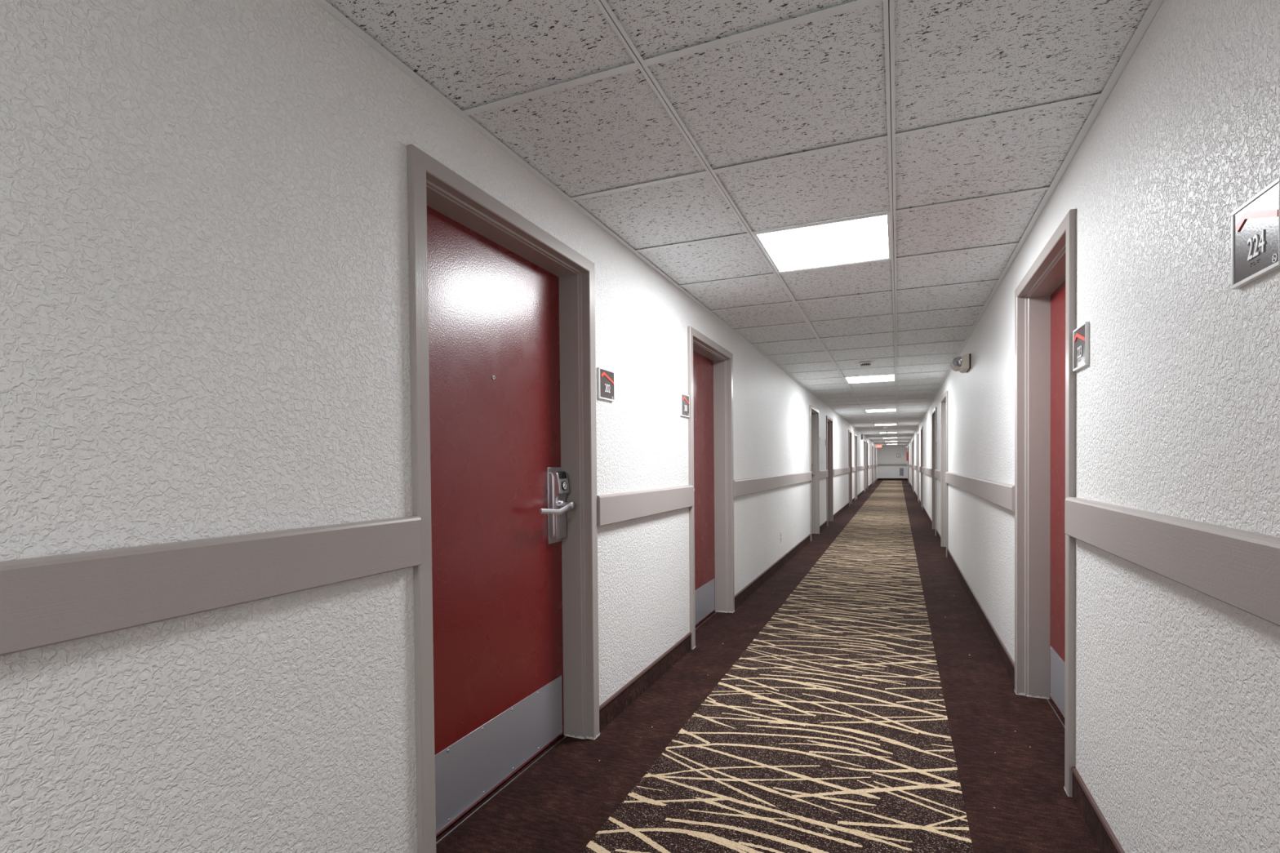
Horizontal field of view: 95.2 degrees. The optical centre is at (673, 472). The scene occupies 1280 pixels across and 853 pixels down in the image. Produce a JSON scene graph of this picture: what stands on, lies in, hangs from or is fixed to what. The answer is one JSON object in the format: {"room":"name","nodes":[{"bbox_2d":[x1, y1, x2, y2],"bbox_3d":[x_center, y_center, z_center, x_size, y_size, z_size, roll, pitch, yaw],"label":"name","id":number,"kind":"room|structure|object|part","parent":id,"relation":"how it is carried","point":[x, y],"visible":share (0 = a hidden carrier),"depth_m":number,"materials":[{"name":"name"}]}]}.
{"room":"hotel corridor","nodes":[
{"label":"hotel corridor","id":0,"kind":"room"},
{"bbox_2d":[0,0,877,852],"bbox_3d":[5.422,-0.384,17.892,0.260,2.468,43.300,0,1,21],"label":"wall","id":1,"kind":"structure","parent":0,"point":[205,317],"depth_m":1.17,"materials":[{"name":"paint"}]},
{"bbox_2d":[0,515,422,656],"bbox_3d":[-1.447,0.219,-0.396,0.032,0.132,4.216,0,1,21],"label":"chair rail","id":2,"kind":"object","parent":1,"relation":"attached to","point":[49,600],"visible":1,"depth_m":1.04,"materials":[{"name":"beige paint"}]},
{"bbox_2d":[406,143,599,852],"bbox_3d":[-0.610,0.129,2.078,0.221,2.029,1.003,0,1,21],"label":"door","id":3,"kind":"structure","parent":1,"relation":"in","point":[502,310],"depth_m":2.08,"materials":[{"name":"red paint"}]},
{"bbox_3d":[-0.632,0.998,2.103,0.002,0.246,0.855,0,1,21],"label":"kick plate","id":4,"kind":"part","parent":3,"relation":"part of","materials":[{"name":"silver metal"}]},
{"bbox_3d":[-0.500,0.136,2.452,0.002,0.317,0.102,0,1,21],"label":"lock plate","id":5,"kind":"part","parent":3,"relation":"part of","materials":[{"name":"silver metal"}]},
{"bbox_3d":[-0.465,0.144,2.334,0.019,0.047,0.226,0,1,21],"label":"lever","id":6,"kind":"part","parent":3,"relation":"part of","materials":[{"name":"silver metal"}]},
{"bbox_2d":[597,367,614,401],"bbox_3d":[-0.303,-0.395,2.615,0.011,0.137,0.143,0,1,21],"label":"room sign","id":7,"kind":"object","parent":1,"relation":"attached to","point":[606,390],"visible":1,"depth_m":2.60,"materials":[{"name":"white plastic"}]},
{"bbox_2d":[596,484,693,526],"bbox_3d":[-0.111,0.154,3.082,0.032,0.132,1.226,0,1,21],"label":"chair rail","id":8,"kind":"object","parent":1,"relation":"attached to","point":[614,508],"visible":0.91,"depth_m":2.91,"materials":[{"name":"beige paint"}]},
{"bbox_2d":[680,393,689,417],"bbox_3d":[0.068,-0.412,3.582,0.011,0.137,0.143,0,1,21],"label":"room sign","id":9,"kind":"object","parent":1,"relation":"attached to","point":[684,398],"visible":1,"depth_m":3.57,"materials":[{"name":"white plastic"}]},
{"bbox_3d":[0.068,-0.412,3.584,0.009,0.123,0.134,0,1,21],"label":"sign plate","id":10,"kind":"part","parent":9,"relation":"part of","materials":[{"name":"grey plastic"}]},
{"bbox_2d":[687,325,734,649],"bbox_3d":[0.190,0.090,4.161,0.221,2.029,1.003,0,1,21],"label":"door","id":11,"kind":"structure","parent":1,"relation":"in","point":[709,365],"depth_m":4.47,"materials":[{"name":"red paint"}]},
{"bbox_3d":[0.168,0.959,4.186,0.002,0.246,0.855,0,1,21],"label":"kick plate","id":12,"kind":"part","parent":11,"relation":"part of","materials":[{"name":"silver metal"}]},
{"bbox_2d":[599,479,877,732],"bbox_3d":[5.559,0.795,17.861,0.012,0.109,43.300,0,1,21],"label":"baseboard","id":13,"kind":"structure","parent":1,"relation":"attached to","point":[621,700],"depth_m":3.26,"materials":[{"name":"brown carpet"}]},
{"bbox_2d":[733,471,811,497],"bbox_3d":[1.251,0.088,6.628,0.032,0.132,4.362,0,1,21],"label":"chair rail","id":14,"kind":"object","parent":1,"relation":"attached to","point":[748,486],"visible":0.91,"depth_m":5.69,"materials":[{"name":"beige paint"}]},
{"bbox_2d":[808,404,819,541],"bbox_3d":[2.114,-0.003,9.170,0.220,2.029,1.003,0,1,21],"label":"door","id":15,"kind":"structure","parent":1,"relation":"in","point":[814,429],"depth_m":9.56,"materials":[{"name":"beige paint"}]},
{"bbox_2d":[819,470,827,478],"bbox_3d":[2.603,0.023,10.147,0.032,0.132,1.169,0,1,21],"label":"chair rail","id":16,"kind":"object","parent":1,"relation":"attached to","point":[823,473],"visible":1,"depth_m":9.99,"materials":[{"name":"beige paint"}]},
{"bbox_2d":[826,415,833,526],"bbox_3d":[2.894,-0.040,11.199,0.220,2.029,1.003,0,1,21],"label":"door","id":17,"kind":"structure","parent":1,"relation":"in","point":[829,465],"depth_m":11.59,"materials":[{"name":"beige paint"}]},
{"bbox_2d":[833,467,849,475],"bbox_3d":[3.918,-0.040,13.570,0.032,0.132,4.156,0,1,21],"label":"chair rail","id":18,"kind":"object","parent":1,"relation":"attached to","point":[843,470],"visible":1,"depth_m":13.16,"materials":[{"name":"beige paint"}]},
{"bbox_2d":[848,430,852,506],"bbox_3d":[4.744,-0.130,16.016,0.220,2.029,1.003,0,1,21],"label":"door","id":19,"kind":"structure","parent":1,"relation":"in","point":[850,433],"depth_m":16.40,"materials":[{"name":"beige paint"}]},
{"bbox_2d":[853,433,857,501],"bbox_3d":[5.544,-0.168,18.097,0.220,2.029,1.003,0,1,21],"label":"door","id":20,"kind":"structure","parent":1,"relation":"in","point":[855,435],"depth_m":18.48,"materials":[{"name":"beige paint"}]},
{"bbox_2d":[857,465,864,471],"bbox_3d":[6.579,-0.169,20.496,0.032,0.132,4.215,0,1,21],"label":"chair rail","id":21,"kind":"object","parent":1,"relation":"attached to","point":[859,468],"visible":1,"depth_m":20.11,"materials":[{"name":"beige paint"}]},
{"bbox_2d":[863,440,866,491],"bbox_3d":[7.416,-0.259,22.969,0.220,2.029,1.003,0,1,21],"label":"door","id":22,"kind":"structure","parent":1,"relation":"in","point":[864,471],"depth_m":23.35,"materials":[{"name":"beige paint"}]},
{"bbox_2d":[866,441,867,488],"bbox_3d":[8.133,-0.293,24.836,0.220,2.029,1.003,0,1,21],"label":"door","id":23,"kind":"structure","parent":1,"relation":"in","point":[866,442],"depth_m":25.21,"materials":[{"name":"beige paint"}]},
{"bbox_2d":[871,444,873,485],"bbox_3d":[10.069,-0.387,29.876,0.220,2.029,1.003,0,1,21],"label":"door","id":24,"kind":"structure","parent":1,"relation":"in","point":[872,445],"depth_m":29.39,"materials":[{"name":"beige paint"}]},
{"bbox_2d":[873,446,874,484],"bbox_3d":[10.822,-0.423,31.836,0.220,2.029,1.003,0,1,21],"label":"door","id":25,"kind":"structure","parent":1,"relation":"in","point":[873,446],"depth_m":31.37,"materials":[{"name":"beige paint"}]},
{"bbox_2d":[875,447,876,481],"bbox_3d":[11.827,-0.471,34.449,0.220,2.029,1.003,0,1,21],"label":"door","id":26,"kind":"structure","parent":1,"relation":"in","point":[875,447],"depth_m":33.95,"materials":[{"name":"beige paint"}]},
{"bbox_2d":[312,0,1164,445],"bbox_3d":[6.396,-1.471,17.567,2.316,0.200,43.430,0,1,21],"label":"ceiling","id":27,"kind":"structure","parent":0,"point":[689,130],"depth_m":1.83,"materials":[{"name":"white tile"}]},
{"bbox_2d":[754,211,891,272],"bbox_3d":[0.746,-1.125,2.845,0.594,0.048,0.594,0,1,21],"label":"ceiling light","id":28,"kind":"object","parent":27,"relation":"attached to","point":[866,239],"visible":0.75,"depth_m":2.82,"materials":[{"name":"white plastic"}]},
{"bbox_2d":[858,361,872,368],"bbox_3d":[2.028,-1.137,6.164,0.139,0.049,0.139,0,1,21],"label":"smoke detector","id":29,"kind":"object","parent":27,"relation":"attached to","point":[864,364],"visible":1,"depth_m":6.12,"materials":[{"name":"white plastic"}]},
{"bbox_2d":[844,373,895,383],"bbox_3d":[2.494,-1.209,7.397,0.594,0.048,0.594,0,1,21],"label":"ceiling light","id":30,"kind":"object","parent":27,"relation":"attached to","point":[891,377],"visible":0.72,"depth_m":7.41,"materials":[{"name":"white plastic"}]},
{"bbox_2d":[865,408,896,412],"bbox_3d":[4.243,-1.293,11.948,0.594,0.048,0.594,0,1,21],"label":"ceiling light","id":31,"kind":"object","parent":27,"relation":"attached to","point":[876,410],"visible":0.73,"depth_m":11.98,"materials":[{"name":"white plastic"}]},
{"bbox_2d":[874,423,896,426],"bbox_3d":[5.992,-1.377,16.500,0.594,0.048,0.594,0,1,21],"label":"ceiling light","id":32,"kind":"object","parent":27,"relation":"attached to","point":[883,424],"visible":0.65,"depth_m":16.57,"materials":[{"name":"white plastic"}]},
{"bbox_2d":[875,423,896,425],"bbox_3d":[5.992,-1.358,16.500,0.562,0.001,0.562,0,1,21],"label":"diffuser","id":33,"kind":"object","parent":32,"relation":"attached to","point":[891,424],"depth_m":16.58,"materials":[{"name":"white plastic"}]},
{"bbox_2d":[435,480,1101,852],"bbox_3d":[6.392,0.906,17.543,2.596,0.124,43.300,0,1,21],"label":"floor","id":34,"kind":"structure","parent":0,"point":[859,700],"depth_m":2.43,"materials":[{"name":"brown carpet"}]},
{"bbox_2d":[877,445,907,478],"bbox_3d":[14.172,-0.762,37.800,2.316,2.468,0.150,0,1,21],"label":"wall","id":35,"kind":"structure","parent":0,"point":[886,454],"depth_m":37.74,"materials":[{"name":"paint"}]},
{"bbox_2d":[877,463,906,466],"bbox_3d":[14.142,-0.499,37.720,1.796,0.135,0.030,0,1,21],"label":"chair rail","id":36,"kind":"object","parent":35,"relation":"attached to","point":[879,464],"visible":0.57,"depth_m":37.70,"materials":[{"name":"beige paint"}]},
{"bbox_2d":[877,478,906,479],"bbox_3d":[14.153,0.418,37.742,1.796,0.110,0.012,0,1,21],"label":"baseboard","id":37,"kind":"structure","parent":35,"relation":"attached to","point":[877,478],"depth_m":37.74,"materials":[{"name":"brown carpet"}]},
{"bbox_2d":[899,467,903,475],"bbox_3d":[14.659,-0.045,37.538,0.250,0.515,0.015,0,1,21],"label":"air vent","id":38,"kind":"object","parent":35,"relation":"in","point":[901,469],"visible":1,"depth_m":37.54,"materials":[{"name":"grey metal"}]},
{"bbox_2d":[907,0,1279,852],"bbox_3d":[7.341,-0.389,17.154,0.260,2.468,43.300,0,1,21],"label":"wall","id":39,"kind":"structure","parent":0,"point":[1177,686],"depth_m":1.34,"materials":[{"name":"paint"}]},
{"bbox_2d":[907,446,908,481],"bbox_3d":[13.563,-0.471,33.460,0.220,2.029,1.003,0,1,21],"label":"door","id":40,"kind":"structure","parent":39,"relation":"in","point":[908,446],"depth_m":33.92,"materials":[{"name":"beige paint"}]},
{"bbox_2d":[908,445,909,483],"bbox_3d":[12.631,-0.426,31.034,0.220,2.029,1.003,0,1,21],"label":"door","id":41,"kind":"structure","parent":39,"relation":"in","point":[908,446],"depth_m":31.49,"materials":[{"name":"beige paint"}]},
{"bbox_2d":[911,440,912,488],"bbox_3d":[10.049,-0.301,24.314,0.220,2.029,1.003,0,1,21],"label":"door","id":42,"kind":"structure","parent":39,"relation":"in","point":[912,441],"depth_m":24.77,"materials":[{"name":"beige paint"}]},
{"bbox_2d":[912,439,914,493],"bbox_3d":[9.296,-0.265,22.354,0.220,2.029,1.003,0,1,21],"label":"door","id":43,"kind":"structure","parent":39,"relation":"in","point":[913,439],"depth_m":22.61,"materials":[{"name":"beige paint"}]},
{"bbox_2d":[917,431,919,502],"bbox_3d":[7.252,-0.166,17.034,0.220,2.029,1.003,0,1,21],"label":"door","id":44,"kind":"structure","parent":39,"relation":"in","point":[918,432],"depth_m":17.09,"materials":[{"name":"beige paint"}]},
{"bbox_2d":[920,426,923,506],"bbox_3d":[6.320,-0.121,14.607,0.220,2.029,1.003,0,1,21],"label":"door","id":45,"kind":"structure","parent":39,"relation":"in","point":[922,428],"depth_m":15.05,"materials":[{"name":"beige paint"}]},
{"bbox_2d":[921,466,932,475],"bbox_3d":[5.263,-0.040,12.153,0.032,0.129,4.336,0,1,21],"label":"chair rail","id":46,"kind":"object","parent":39,"relation":"attached to","point":[928,471],"visible":1,"depth_m":11.44,"materials":[{"name":"beige paint"}]},
{"bbox_2d":[931,406,937,535],"bbox_3d":[4.404,-0.029,9.622,0.220,2.029,1.003,0,1,21],"label":"door","id":47,"kind":"structure","parent":39,"relation":"in","point":[934,411],"depth_m":10.06,"materials":[{"name":"beige paint"}]},
{"bbox_2d":[934,469,940,479],"bbox_3d":[3.905,0.026,8.618,0.032,0.129,1.229,0,1,21],"label":"chair rail","id":48,"kind":"object","parent":39,"relation":"attached to","point":[937,473],"visible":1,"depth_m":8.49,"materials":[{"name":"beige paint"}]},
{"bbox_2d":[940,391,948,557],"bbox_3d":[3.603,0.010,7.537,0.220,2.029,1.003,0,1,21],"label":"door","id":49,"kind":"structure","parent":39,"relation":"in","point":[944,401],"depth_m":7.98,"materials":[{"name":"beige paint"}]},
{"bbox_2d":[950,353,970,373],"bbox_3d":[2.464,-0.936,5.020,0.137,0.125,0.280,0,1,21],"label":"emergency light","id":50,"kind":"object","parent":39,"relation":"attached to","point":[961,363],"visible":1,"depth_m":4.91,"materials":[{"name":"beige plastic"}]},
{"bbox_3d":[2.522,-0.936,4.997,0.012,0.125,0.262,0,1,21],"label":"plate","id":51,"kind":"part","parent":50,"relation":"part of","materials":[{"name":"beige plastic"}]},
{"bbox_2d":[945,471,1014,511],"bbox_3d":[2.526,0.092,5.028,0.032,0.129,4.453,0,1,21],"label":"chair rail","id":52,"kind":"object","parent":39,"relation":"attached to","point":[1001,494],"visible":0.91,"depth_m":3.80,"materials":[{"name":"beige paint"}]},
{"bbox_2d":[906,478,1124,852],"bbox_3d":[7.224,0.791,17.221,0.012,0.109,43.300,0,1,21],"label":"baseboard","id":53,"kind":"structure","parent":39,"relation":"attached to","point":[1101,832],"depth_m":1.97,"materials":[{"name":"brown carpet"}]},
{"bbox_2d":[1013,208,1076,797],"bbox_3d":[1.645,0.104,2.442,0.221,2.029,1.003,0,1,21],"label":"door","id":54,"kind":"structure","parent":39,"relation":"in","point":[1045,299],"depth_m":2.84,"materials":[{"name":"beige paint"}]},
{"bbox_3d":[1.683,0.973,2.444,0.002,0.246,0.855,0,1,21],"label":"kick plate","id":55,"kind":"part","parent":54,"relation":"part of","materials":[{"name":"silver metal"}]},
{"bbox_2d":[1072,321,1088,371],"bbox_3d":[1.345,-0.414,1.928,0.011,0.138,0.143,0,1,21],"label":"room sign","id":56,"kind":"object","parent":39,"relation":"attached to","point":[1080,335],"visible":1,"depth_m":1.91,"materials":[{"name":"white plastic"}]},
{"bbox_3d":[1.345,-0.414,1.925,0.009,0.124,0.134,0,1,21],"label":"sign plate","id":57,"kind":"part","parent":56,"relation":"part of","materials":[{"name":"grey"}]},
{"bbox_2d":[1064,497,1279,626],"bbox_3d":[0.405,0.195,-0.492,0.032,0.129,5.365,0,1,21],"label":"chair rail","id":58,"kind":"object","parent":39,"relation":"attached to","point":[1239,569],"visible":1,"depth_m":1.15,"materials":[{"name":"beige paint"}]},
{"bbox_2d":[1231,177,1279,289],"bbox_3d":[0.981,-0.397,0.980,0.011,0.138,0.143,0,1,21],"label":"room sign","id":59,"kind":"object","parent":39,"relation":"attached to","point":[1255,224],"visible":1,"depth_m":0.98,"materials":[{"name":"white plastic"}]}
]}

